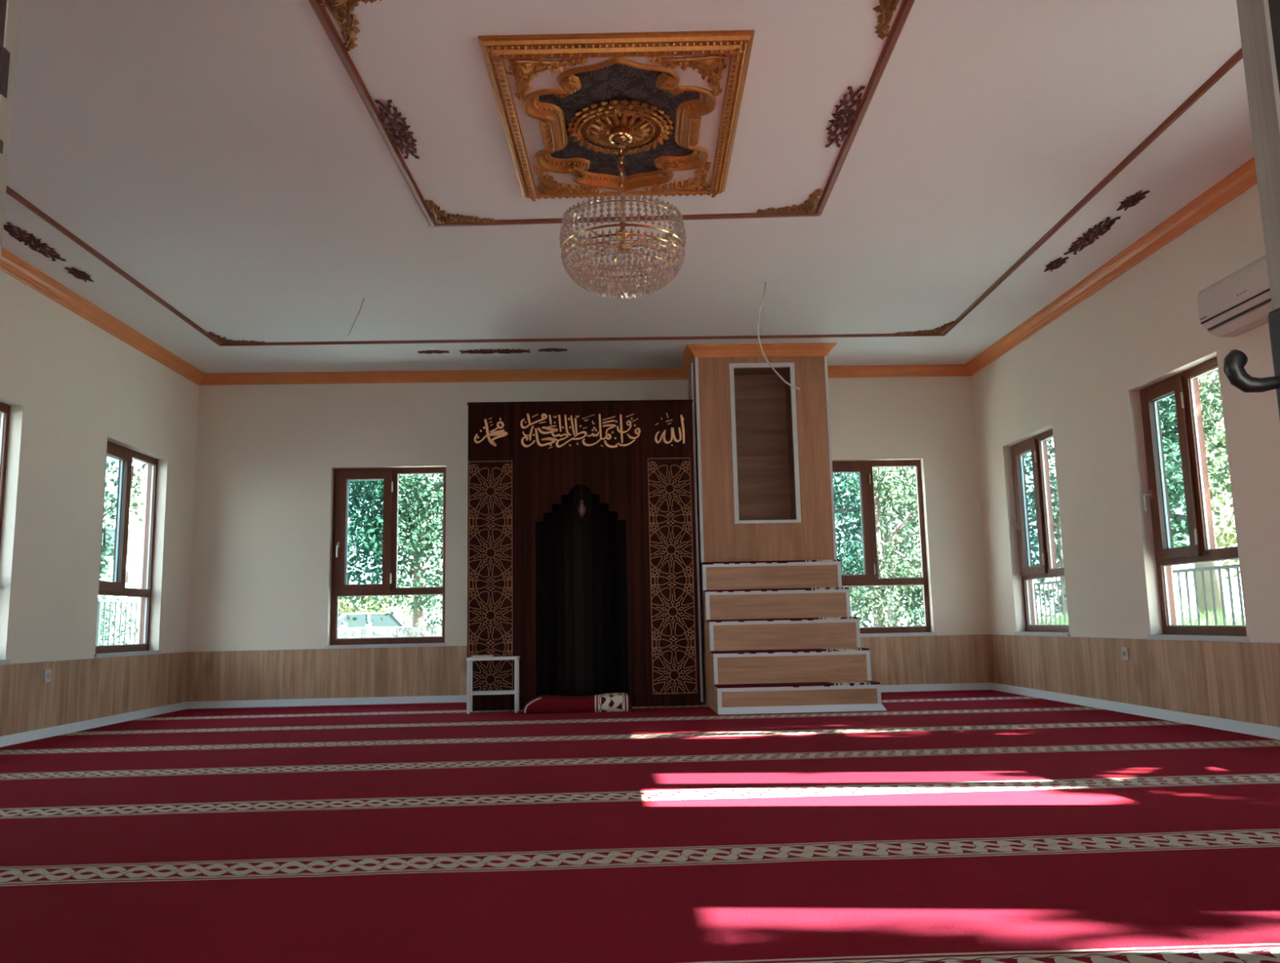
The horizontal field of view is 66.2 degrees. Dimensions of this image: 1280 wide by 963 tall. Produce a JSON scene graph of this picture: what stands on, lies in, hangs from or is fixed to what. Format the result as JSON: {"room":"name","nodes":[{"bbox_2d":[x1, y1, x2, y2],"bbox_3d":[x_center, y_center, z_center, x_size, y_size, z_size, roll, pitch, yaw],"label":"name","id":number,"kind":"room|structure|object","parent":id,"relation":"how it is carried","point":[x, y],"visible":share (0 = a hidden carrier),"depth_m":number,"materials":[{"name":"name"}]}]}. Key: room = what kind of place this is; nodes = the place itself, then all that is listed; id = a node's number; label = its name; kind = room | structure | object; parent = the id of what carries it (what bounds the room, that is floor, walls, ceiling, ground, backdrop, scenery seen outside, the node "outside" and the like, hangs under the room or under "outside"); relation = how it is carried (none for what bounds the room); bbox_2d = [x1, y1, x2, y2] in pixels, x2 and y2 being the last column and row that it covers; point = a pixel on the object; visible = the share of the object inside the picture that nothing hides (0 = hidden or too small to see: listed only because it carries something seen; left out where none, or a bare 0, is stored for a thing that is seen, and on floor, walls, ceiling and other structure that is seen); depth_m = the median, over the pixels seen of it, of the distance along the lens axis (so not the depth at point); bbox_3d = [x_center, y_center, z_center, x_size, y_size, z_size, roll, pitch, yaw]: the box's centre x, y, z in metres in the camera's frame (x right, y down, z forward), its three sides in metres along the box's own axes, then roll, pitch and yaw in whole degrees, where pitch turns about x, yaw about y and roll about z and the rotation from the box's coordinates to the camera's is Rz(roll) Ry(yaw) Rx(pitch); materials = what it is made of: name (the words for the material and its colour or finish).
{"room":"mosque","nodes":[
{"label":"mosque","id":0,"kind":"room"},
{"bbox_2d":[0,270,199,663],"bbox_3d":[-4.209,-0.108,4.854,0.190,3.180,9.480,-1,-8,-2],"label":"wall","id":1,"kind":"structure","parent":0,"point":[71,387],"depth_m":7.26,"materials":[{"name":"beige paint"}]},
{"bbox_2d":[0,402,10,664],"bbox_3d":[-4.255,0.267,6.021,0.252,1.730,1.070,-1,-8,-2],"label":"window","id":2,"kind":"structure","parent":1,"relation":"in","point":[4,408],"depth_m":6.58,"materials":[{"name":"brown wood"}]},
{"bbox_2d":[43,669,51,682],"bbox_3d":[-4.144,1.360,6.871,0.014,0.090,0.080,-1,-8,-2],"label":"wall socket","id":3,"kind":"object","parent":1,"relation":"attached to","point":[47,673],"visible":1,"depth_m":6.86,"materials":[{"name":"white plastic"}]},
{"bbox_2d":[0,652,187,736],"bbox_3d":[-4.079,1.207,4.669,0.014,0.518,9.100,-1,-8,-2],"label":"trim","id":4,"kind":"structure","parent":1,"relation":"attached to","point":[77,691],"depth_m":7.38,"materials":[{"name":"brown wood"}]},
{"bbox_2d":[0,702,187,747],"bbox_3d":[-4.050,1.432,4.631,0.035,0.062,9.086,-1,-8,-2],"label":"baseboard","id":5,"kind":"structure","parent":1,"relation":"attached to","point":[15,739],"depth_m":7.32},
{"bbox_2d":[0,651,188,665],"bbox_3d":[-4.082,0.948,4.706,0.018,0.006,9.100,-1,-8,-2],"label":"trim","id":6,"kind":"structure","parent":1,"relation":"attached to","point":[182,651],"depth_m":7.32,"materials":[{"name":"brown wood"}]},
{"bbox_2d":[93,440,161,657],"bbox_3d":[-4.330,0.580,8.198,0.252,1.730,1.110,-1,-8,-2],"label":"window","id":7,"kind":"structure","parent":1,"relation":"in","point":[117,588],"depth_m":8.24,"materials":[{"name":"brown wood"}]},
{"bbox_2d":[186,376,989,651],"bbox_3d":[-0.461,0.491,9.593,7.630,3.180,0.190,-1,-8,-2],"label":"wall","id":8,"kind":"structure","parent":0,"point":[267,455],"depth_m":9.54,"materials":[{"name":"beige paint"}]},
{"bbox_2d":[324,466,446,648],"bbox_3d":[-2.420,0.726,9.500,1.130,1.730,0.252,-1,-8,-2],"label":"window","id":9,"kind":"structure","parent":8,"relation":"in","point":[340,588],"depth_m":9.46,"materials":[{"name":"brown wood"}]},
{"bbox_2d":[188,634,985,652],"bbox_3d":[-0.435,1.534,9.338,7.602,0.006,0.018,-1,-8,-2],"label":"trim","id":10,"kind":"structure","parent":8,"relation":"attached to","point":[954,634],"depth_m":9.26,"materials":[{"name":"brown wood"}]},
{"bbox_2d":[186,634,991,702],"bbox_3d":[-0.429,1.794,9.303,7.602,0.518,0.014,-1,-8,-2],"label":"wall paneling","id":11,"kind":"structure","parent":8,"relation":"attached to","point":[427,671],"depth_m":9.23,"materials":[{"name":"brown wood"}]},
{"bbox_2d":[186,682,991,708],"bbox_3d":[-0.424,2.016,9.247,7.602,0.062,0.035,-1,-8,-2],"label":"baseboard","id":12,"kind":"structure","parent":8,"relation":"attached to","point":[954,686],"depth_m":9.17,"materials":[{"name":"wood"}]},
{"bbox_2d":[0,156,1257,385],"bbox_3d":[-0.334,-1.694,5.216,7.630,0.100,9.100,-1,-8,-2],"label":"trim","id":13,"kind":"structure","parent":8,"relation":"attached to","point":[1244,177],"depth_m":8.91,"materials":[{"name":"brown wood"}]},
{"bbox_2d":[831,460,936,636],"bbox_3d":[2.266,0.652,9.673,1.130,1.730,0.252,-1,-8,-2],"label":"window","id":14,"kind":"structure","parent":8,"relation":"in","point":[864,468],"depth_m":9.65,"materials":[{"name":"brown wood"}]},
{"bbox_2d":[1,0,1254,373],"bbox_3d":[-0.338,-1.867,5.241,8.010,0.250,9.480,-1,-8,-2],"label":"ceiling","id":15,"kind":"structure","parent":0,"point":[224,156],"depth_m":5.43,"materials":[{"name":"paint"}]},
{"bbox_2d":[3,222,66,261],"bbox_3d":[-3.857,-1.515,6.231,0.156,0.016,0.632,-1,-8,-2],"label":"ornament","id":16,"kind":"object","parent":15,"relation":"attached to","point":[28,240],"visible":0.96,"depth_m":6.22,"materials":[{"name":"brown wood"}]},
{"bbox_2d":[64,266,93,282],"bbox_3d":[-3.886,-1.432,6.804,0.129,0.016,0.272,-1,-8,-2],"label":"ornament","id":17,"kind":"object","parent":15,"relation":"attached to","point":[77,273],"visible":1,"depth_m":6.79,"materials":[{"name":"brown wood"}]},
{"bbox_2d":[208,331,265,345],"bbox_3d":[-3.502,-1.202,8.435,0.473,0.042,0.270,6,-11,-43],"label":"ornament","id":18,"kind":"object","parent":15,"relation":"attached to","point":[223,340],"visible":1,"depth_m":8.45,"materials":[{"name":"gold metal"}]},
{"bbox_2d":[318,0,381,52],"bbox_3d":[-1.113,-1.884,4.029,0.377,0.047,0.440,-1,-8,-2],"label":"ornament","id":19,"kind":"object","parent":15,"relation":"attached to","point":[344,8],"visible":1,"depth_m":3.98,"materials":[{"name":"gold metal"}]},
{"bbox_2d":[347,297,364,335],"bbox_3d":[-2.145,-1.244,7.420,0.116,0.292,0.008,-1,-8,-2],"label":"cable","id":20,"kind":"object","parent":15,"relation":"hanging from","point":[363,298],"visible":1,"depth_m":7.42,"materials":[{"name":"grey plastic"}]},
{"bbox_2d":[374,99,419,159],"bbox_3d":[-1.212,-1.758,4.926,0.147,0.016,0.595,-1,-8,-2],"label":"ornament","id":21,"kind":"object","parent":15,"relation":"attached to","point":[405,137],"visible":1,"depth_m":4.91,"materials":[{"name":"brown wood"}]},
{"bbox_2d":[417,350,449,354],"bbox_3d":[-1.873,-1.173,8.909,0.282,0.016,0.106,-1,-8,-2],"label":"ornament","id":22,"kind":"object","parent":15,"relation":"attached to","point":[428,352],"visible":1,"depth_m":8.89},
{"bbox_2d":[425,200,494,224],"bbox_3d":[-1.146,-1.604,5.976,0.479,0.042,0.254,6,-11,-42],"label":"ornament","id":23,"kind":"object","parent":15,"relation":"attached to","point":[440,216],"visible":1,"depth_m":5.98,"materials":[{"name":"gold metal"}]},
{"bbox_2d":[459,348,530,354],"bbox_3d":[-1.317,-1.181,8.935,0.642,0.016,0.145,-1,-8,-2],"label":"ornament","id":24,"kind":"object","parent":15,"relation":"attached to","point":[475,351],"visible":1,"depth_m":8.92,"materials":[{"name":"brown wood"}]},
{"bbox_2d":[537,347,567,351],"bbox_3d":[-0.793,-1.193,8.929,0.262,0.016,0.106,-1,-8,-2],"label":"ornament","id":25,"kind":"object","parent":15,"relation":"attached to","point":[548,349],"visible":1,"depth_m":8.91,"materials":[{"name":"brown wood"}]},
{"bbox_2d":[308,0,915,226],"bbox_3d":[-0.098,-1.780,4.936,2.512,0.019,2.456,-1,-8,-2],"label":"trim","id":26,"kind":"structure","parent":15,"relation":"attached to","point":[906,6],"depth_m":5.02,"materials":[{"name":"brown wood"}]},
{"bbox_2d":[478,30,754,201],"bbox_3d":[-0.097,-1.754,4.921,1.170,0.076,1.552,-1,-8,0],"label":"ceiling medallion","id":27,"kind":"object","parent":15,"relation":"attached to","point":[559,98],"visible":0.96,"depth_m":4.71,"materials":[{"name":"gold metal"}]},
{"bbox_2d":[559,126,686,298],"bbox_3d":[-0.087,-1.331,4.839,0.625,0.837,0.623,-3,-8,11],"label":"crystal chandelier","id":28,"kind":"object","parent":27,"relation":"hanging from","point":[618,136],"visible":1,"depth_m":4.67,"materials":[{"name":"clear glass"}]},
{"bbox_2d":[5,48,1243,346],"bbox_3d":[-0.353,-1.770,4.971,6.392,0.019,7.501,-1,-8,-2],"label":"trim","id":29,"kind":"structure","parent":15,"relation":"attached to","point":[1237,55],"depth_m":7.10,"materials":[{"name":"brown wood"}]},
{"bbox_2d":[756,281,799,390],"bbox_3d":[1.012,-1.073,7.215,0.298,0.821,0.013,-1,-8,-2],"label":"cable","id":30,"kind":"object","parent":15,"relation":"hanging from","point":[759,341],"visible":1,"depth_m":7.20,"materials":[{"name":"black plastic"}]},
{"bbox_2d":[756,188,822,215],"bbox_3d":[0.956,-1.654,5.938,0.462,0.042,0.260,-8,-11,41],"label":"ornament","id":31,"kind":"object","parent":15,"relation":"attached to","point":[809,206],"visible":1,"depth_m":5.94,"materials":[{"name":"gold metal"}]},
{"bbox_2d":[825,85,865,147],"bbox_3d":[1.017,-1.809,4.895,0.147,0.016,0.595,-1,-8,-2],"label":"ornament","id":32,"kind":"object","parent":15,"relation":"attached to","point":[836,124],"visible":1,"depth_m":4.88,"materials":[{"name":"brown wood"}]},
{"bbox_2d":[872,0,899,39],"bbox_3d":[0.980,-1.940,3.948,0.284,0.047,0.519,-8,-10,39],"label":"ornament","id":33,"kind":"object","parent":15,"relation":"attached to","point":[890,6],"visible":1,"depth_m":4.05,"materials":[{"name":"gold metal"}]},
{"bbox_2d":[894,320,955,335],"bbox_3d":[2.468,-1.320,8.495,0.446,0.042,0.368,-1,-8,-2],"label":"ornament","id":34,"kind":"object","parent":15,"relation":"attached to","point":[938,331],"visible":1,"depth_m":8.59,"materials":[{"name":"gold metal"}]},
{"bbox_2d":[1043,257,1068,271],"bbox_3d":[2.970,-1.548,7.008,0.129,0.016,0.272,-1,-8,-2],"label":"ornament","id":35,"kind":"object","parent":15,"relation":"attached to","point":[1059,262],"visible":1,"depth_m":7.00,"materials":[{"name":"brown wood"}]},
{"bbox_2d":[1063,217,1120,254],"bbox_3d":[2.987,-1.621,6.503,0.158,0.016,0.634,-1,-8,-2],"label":"ornament","id":36,"kind":"object","parent":15,"relation":"attached to","point":[1094,234],"visible":1,"depth_m":6.47,"materials":[{"name":"brown wood"}]},
{"bbox_2d":[1116,190,1149,210],"bbox_3d":[2.986,-1.700,5.948,0.129,0.016,0.272,-1,-8,-2],"label":"ornament","id":37,"kind":"object","parent":15,"relation":"attached to","point":[1135,199],"visible":1,"depth_m":5.94,"materials":[{"name":"brown wood"}]},
{"bbox_2d":[0,689,1279,962],"bbox_3d":[-0.250,1.391,4.264,8.010,0.120,10.490,-1,-8,-2],"label":"floor","id":38,"kind":"structure","parent":0,"point":[970,826],"depth_m":3.25,"materials":[{"name":"red carpet"}]},
{"bbox_2d":[466,656,519,714],"bbox_3d":[-1.205,1.670,8.073,0.417,0.447,0.198,-1,-8,-2],"label":"side table","id":39,"kind":"object","parent":38,"relation":"on","point":[470,693],"visible":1,"depth_m":8.00,"materials":[{"name":"white wood"}]},
{"bbox_2d":[471,654,493,657],"bbox_3d":[-1.296,1.438,8.078,0.170,0.017,0.120,-1,-8,-5],"label":"book","id":40,"kind":"object","parent":39,"relation":"on","point":[483,655],"visible":1,"depth_m":8.02,"materials":[{"name":"beige paper"}]},
{"bbox_2d":[469,690,514,695],"bbox_3d":[-1.205,1.735,8.064,0.363,0.020,0.190,-1,-8,-2],"label":"shelf","id":41,"kind":"object","parent":39,"relation":"attached to","point":[486,692],"depth_m":7.97,"materials":[{"name":"white wood"}]},
{"bbox_2d":[520,693,633,714],"bbox_3d":[-0.510,1.806,8.022,0.895,0.129,0.420,-1,-8,-2],"label":"rug","id":42,"kind":"object","parent":38,"relation":"on","point":[610,702],"visible":1,"depth_m":7.84,"materials":[{"name":"fabric"}]},
{"bbox_2d":[466,400,701,711],"bbox_3d":[-0.512,0.671,8.931,1.978,2.638,1.024,-1,-8,-2],"label":"mihrab","id":43,"kind":"object","parent":38,"relation":"on","point":[604,601],"visible":0.98,"depth_m":8.53,"materials":[{"name":"brown wood"}]},
{"bbox_2d":[577,484,586,518],"bbox_3d":[-0.519,0.141,8.726,0.072,0.369,0.072,-1,-8,-2],"label":"hanging lantern","id":44,"kind":"object","parent":43,"relation":"hanging from","point":[581,508],"visible":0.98,"depth_m":8.69,"materials":[{"name":"clear glass"}]},
{"bbox_2d":[687,355,886,715],"bbox_3d":[1.162,0.322,8.614,1.310,3.170,1.885,-1,-8,-2],"label":"minbar","id":45,"kind":"object","parent":38,"relation":"on","point":[782,634],"visible":1,"depth_m":8.71,"materials":[{"name":"brown wood"}]},
{"bbox_2d":[971,183,1279,642],"bbox_3d":[3.605,-0.232,5.142,0.190,3.180,9.480,-1,-8,-2],"label":"wall","id":46,"kind":"structure","parent":0,"point":[1082,376],"depth_m":7.02,"materials":[{"name":"beige paint"}]},
{"bbox_2d":[1011,428,1070,635],"bbox_3d":[3.502,0.455,8.476,0.252,1.730,1.050,-1,-8,-2],"label":"window","id":47,"kind":"structure","parent":46,"relation":"in","point":[1037,445],"depth_m":8.56,"materials":[{"name":"brown wood"}]},
{"bbox_2d":[1121,647,1128,660],"bbox_3d":[3.444,1.223,6.972,0.014,0.090,0.080,-1,-8,-2],"label":"wall socket","id":48,"kind":"object","parent":46,"relation":"attached to","point":[1125,654],"visible":1,"depth_m":6.96,"materials":[{"name":"white plastic"}]},
{"bbox_2d":[988,634,1279,727],"bbox_3d":[3.531,1.087,4.949,0.014,0.518,9.100,-1,-8,-2],"label":"wall paneling","id":49,"kind":"structure","parent":46,"relation":"attached to","point":[1240,682],"depth_m":6.61,"materials":[{"name":"brown wood"}]},
{"bbox_2d":[990,682,1279,739],"bbox_3d":[3.511,1.312,4.909,0.035,0.062,9.086,-1,-8,-2],"label":"baseboard","id":50,"kind":"structure","parent":46,"relation":"attached to","point":[1248,728],"depth_m":6.58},
{"bbox_2d":[990,634,1279,643],"bbox_3d":[3.523,0.828,4.986,0.018,0.006,9.100,-1,-8,-2],"label":"trim","id":51,"kind":"structure","parent":46,"relation":"attached to","point":[990,634],"depth_m":6.68,"materials":[{"name":"brown wood"}]},
{"bbox_2d":[1139,356,1248,641],"bbox_3d":[3.577,0.141,6.295,0.252,1.730,1.040,-1,-8,-2],"label":"window","id":52,"kind":"structure","parent":46,"relation":"in","point":[1184,385],"depth_m":6.37,"materials":[{"name":"brown wood"}]},
{"bbox_2d":[1197,254,1272,337],"bbox_3d":[3.382,-1.039,5.341,0.215,0.296,0.820,-1,-8,-2],"label":"air conditioner","id":53,"kind":"object","parent":46,"relation":"attached to","point":[1239,303],"visible":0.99,"depth_m":5.43,"materials":[{"name":"plastic"}]},
{"bbox_3d":[-0.143,-0.832,0.403,7.630,3.180,0.190,-1,-8,-2],"label":"wall","id":54,"kind":"structure","parent":0,"visible":0},
{"bbox_2d":[0,0,20,266],"bbox_3d":[-0.765,-0.275,0.776,0.057,2.190,0.750,-1,-8,-2],"label":"door","id":55,"kind":"structure","parent":54,"relation":"in","point":[9,9],"depth_m":1.17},
{"bbox_2d":[1223,0,1279,419],"bbox_3d":[0.769,-0.299,0.833,0.136,2.190,0.751,-1,-8,-2],"label":"door","id":56,"kind":"structure","parent":54,"relation":"in","point":[1259,20],"depth_m":1.20,"materials":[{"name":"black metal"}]},
{"label":"outside","id":57,"kind":"structure","parent":0,"visible":0},
{"bbox_3d":[-1.347,6.701,39.425,140.000,0.120,140.000,-1,-8,-2],"label":"ground","id":58,"kind":"structure","parent":57,"visible":0},
{"bbox_2d":[97,579,138,645],"bbox_3d":[-8.338,2.032,12.804,3.143,1.889,3.834,-9,-11,43],"label":"shrub","id":59,"kind":"object","parent":58,"relation":"on","point":[106,628],"visible":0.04,"depth_m":13.25,"materials":[{"name":"green plant"}]},
{"bbox_2d":[97,471,145,644],"bbox_3d":[-16.377,2.178,24.393,8.800,5.200,7.200,4,-9,-30],"label":"house","id":60,"kind":"structure","parent":58,"relation":"on","point":[135,531],"depth_m":23.41,"materials":[{"name":"tile"}]},
{"bbox_2d":[99,456,146,580],"bbox_3d":[-9.215,0.885,16.165,3.118,5.157,2.578,-1,-8,-2],"label":"broadleaf tree","id":61,"kind":"object","parent":58,"relation":"on","point":[113,501],"visible":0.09,"depth_m":16.32,"materials":[{"name":"green plant"}]},
{"bbox_2d":[340,621,347,628],"bbox_3d":[-5.133,2.962,16.986,0.120,1.080,0.120,-1,-8,-2],"label":"bollard","id":62,"kind":"object","parent":58,"relation":"on","point":[344,624],"visible":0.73,"depth_m":17.01,"materials":[{"name":"metal"}]},
{"bbox_2d":[364,621,372,628],"bbox_3d":[-4.736,2.970,17.099,0.120,1.080,0.120,-1,-8,-2],"label":"bollard","id":63,"kind":"object","parent":58,"relation":"on","point":[368,624],"visible":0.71,"depth_m":17.12,"materials":[{"name":"metal"}]},
{"bbox_2d":[337,612,411,629],"bbox_3d":[-9.897,5.406,34.767,4.089,1.480,1.700,0,-8,-9],"label":"car","id":64,"kind":"object","parent":58,"relation":"on","point":[393,621],"visible":0.16,"depth_m":34.23,"materials":[{"name":"white paint"}]},
{"bbox_2d":[338,583,426,624],"bbox_3d":[-13.369,5.751,42.113,8.423,3.042,2.920,-1,-8,0],"label":"hedge","id":65,"kind":"object","parent":58,"relation":"on","point":[344,610],"visible":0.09,"depth_m":41.76,"materials":[{"name":"green plant"}]},
{"bbox_2d":[337,626,442,638],"bbox_3d":[-3.883,2.801,15.586,7.700,0.950,0.300,-1,-8,-2],"label":"wall","id":66,"kind":"structure","parent":58,"relation":"on","point":[418,631],"depth_m":15.49,"materials":[{"name":"stone"}]},
{"bbox_2d":[337,474,443,627],"bbox_3d":[-4.417,0.520,19.953,7.558,6.735,5.025,1,-9,-17],"label":"broadleaf tree","id":67,"kind":"object","parent":58,"relation":"on","point":[424,504],"visible":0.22,"depth_m":18.76,"materials":[{"name":"green plant"}]},
{"bbox_2d":[408,595,442,626],"bbox_3d":[-6.128,5.735,44.307,8.801,3.390,3.066,-1,-8,-2],"label":"hedge","id":68,"kind":"object","parent":58,"relation":"on","point":[432,622],"visible":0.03,"depth_m":43.87,"materials":[{"name":"green plant"}]},
{"bbox_2d":[832,466,924,626],"bbox_3d":[4.112,0.525,17.246,4.604,5.603,2.803,0,-8,-12],"label":"broadleaf tree","id":69,"kind":"object","parent":58,"relation":"on","point":[879,600],"visible":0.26,"depth_m":17.03,"materials":[{"name":"green plant"}]},
{"bbox_2d":[842,545,922,624],"bbox_3d":[5.683,3.497,30.062,7.182,3.288,3.038,-2,-8,3],"label":"hedge","id":70,"kind":"object","parent":58,"relation":"on","point":[910,568],"visible":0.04,"depth_m":29.76,"materials":[{"name":"green plant"}]},
{"bbox_2d":[893,604,924,626],"bbox_3d":[6.821,2.927,20.880,2.025,1.545,2.993,-9,-11,42],"label":"shrub","id":71,"kind":"object","parent":58,"relation":"on","point":[920,612],"visible":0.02,"depth_m":20.66,"materials":[{"name":"green plant"}]},
{"bbox_2d":[1023,439,1178,624],"bbox_3d":[8.704,0.520,19.618,4.529,6.097,3.482,-1,-8,-2],"label":"broadleaf tree","id":72,"kind":"object","parent":58,"relation":"on","point":[1055,511],"visible":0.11,"depth_m":19.23,"materials":[{"name":"green plant"}]},
{"bbox_2d":[1170,375,1239,580],"bbox_3d":[11.719,-0.278,17.521,5.065,6.965,3.861,1,-8,-15],"label":"broadleaf tree","id":73,"kind":"object","parent":58,"relation":"on","point":[1231,540],"visible":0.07,"depth_m":17.73,"materials":[{"name":"green plant"}]},
{"bbox_3d":[-0.304,1.559,4.446,11.110,0.100,14.500,-1,-8,-2],"label":"terrace","id":74,"kind":"object","parent":58,"relation":"on","visible":0},
{"bbox_3d":[5.038,2.018,10.801,0.240,0.570,8.800,-1,-8,-2],"label":"kerb","id":75,"kind":"object","parent":74,"relation":"on","visible":0},
{"bbox_2d":[1033,564,1244,625],"bbox_3d":[5.026,1.404,10.885,0.040,0.670,8.424,-1,-8,-2],"label":"metal railing","id":76,"kind":"object","parent":75,"relation":"on","point":[1228,567],"visible":0.14,"depth_m":8.97,"materials":[{"name":"metal"}]},
{"bbox_3d":[-6.048,2.173,10.244,0.240,0.570,8.100,-1,-8,-2],"label":"kerb","id":77,"kind":"object","parent":74,"relation":"on","visible":0},
{"bbox_2d":[95,599,138,645],"bbox_3d":[-6.061,1.558,10.328,0.040,0.670,7.724,-1,-8,-2],"label":"metal railing","id":78,"kind":"object","parent":77,"relation":"on","point":[100,601],"visible":0.12,"depth_m":11.40,"materials":[{"name":"metal"}]},
{"bbox_3d":[6.512,2.326,13.032,2.500,0.731,9.000,-1,-8,-2],"label":"grass bank","id":79,"kind":"object","parent":58,"relation":"on","visible":0},
{"bbox_2d":[1035,608,1245,625],"bbox_3d":[6.501,1.899,13.095,2.131,0.380,8.579,-1,-8,-2],"label":"grass","id":80,"kind":"structure","parent":79,"relation":"on","point":[1211,622],"depth_m":11.05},
{"bbox_2d":[1158,369,1231,623],"bbox_3d":[7.704,-0.482,13.573,3.508,5.542,3.751,-1,-8,-2],"label":"broadleaf tree","id":81,"kind":"object","parent":79,"relation":"on","point":[1208,399],"visible":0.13,"depth_m":13.14,"materials":[{"name":"green plant"}]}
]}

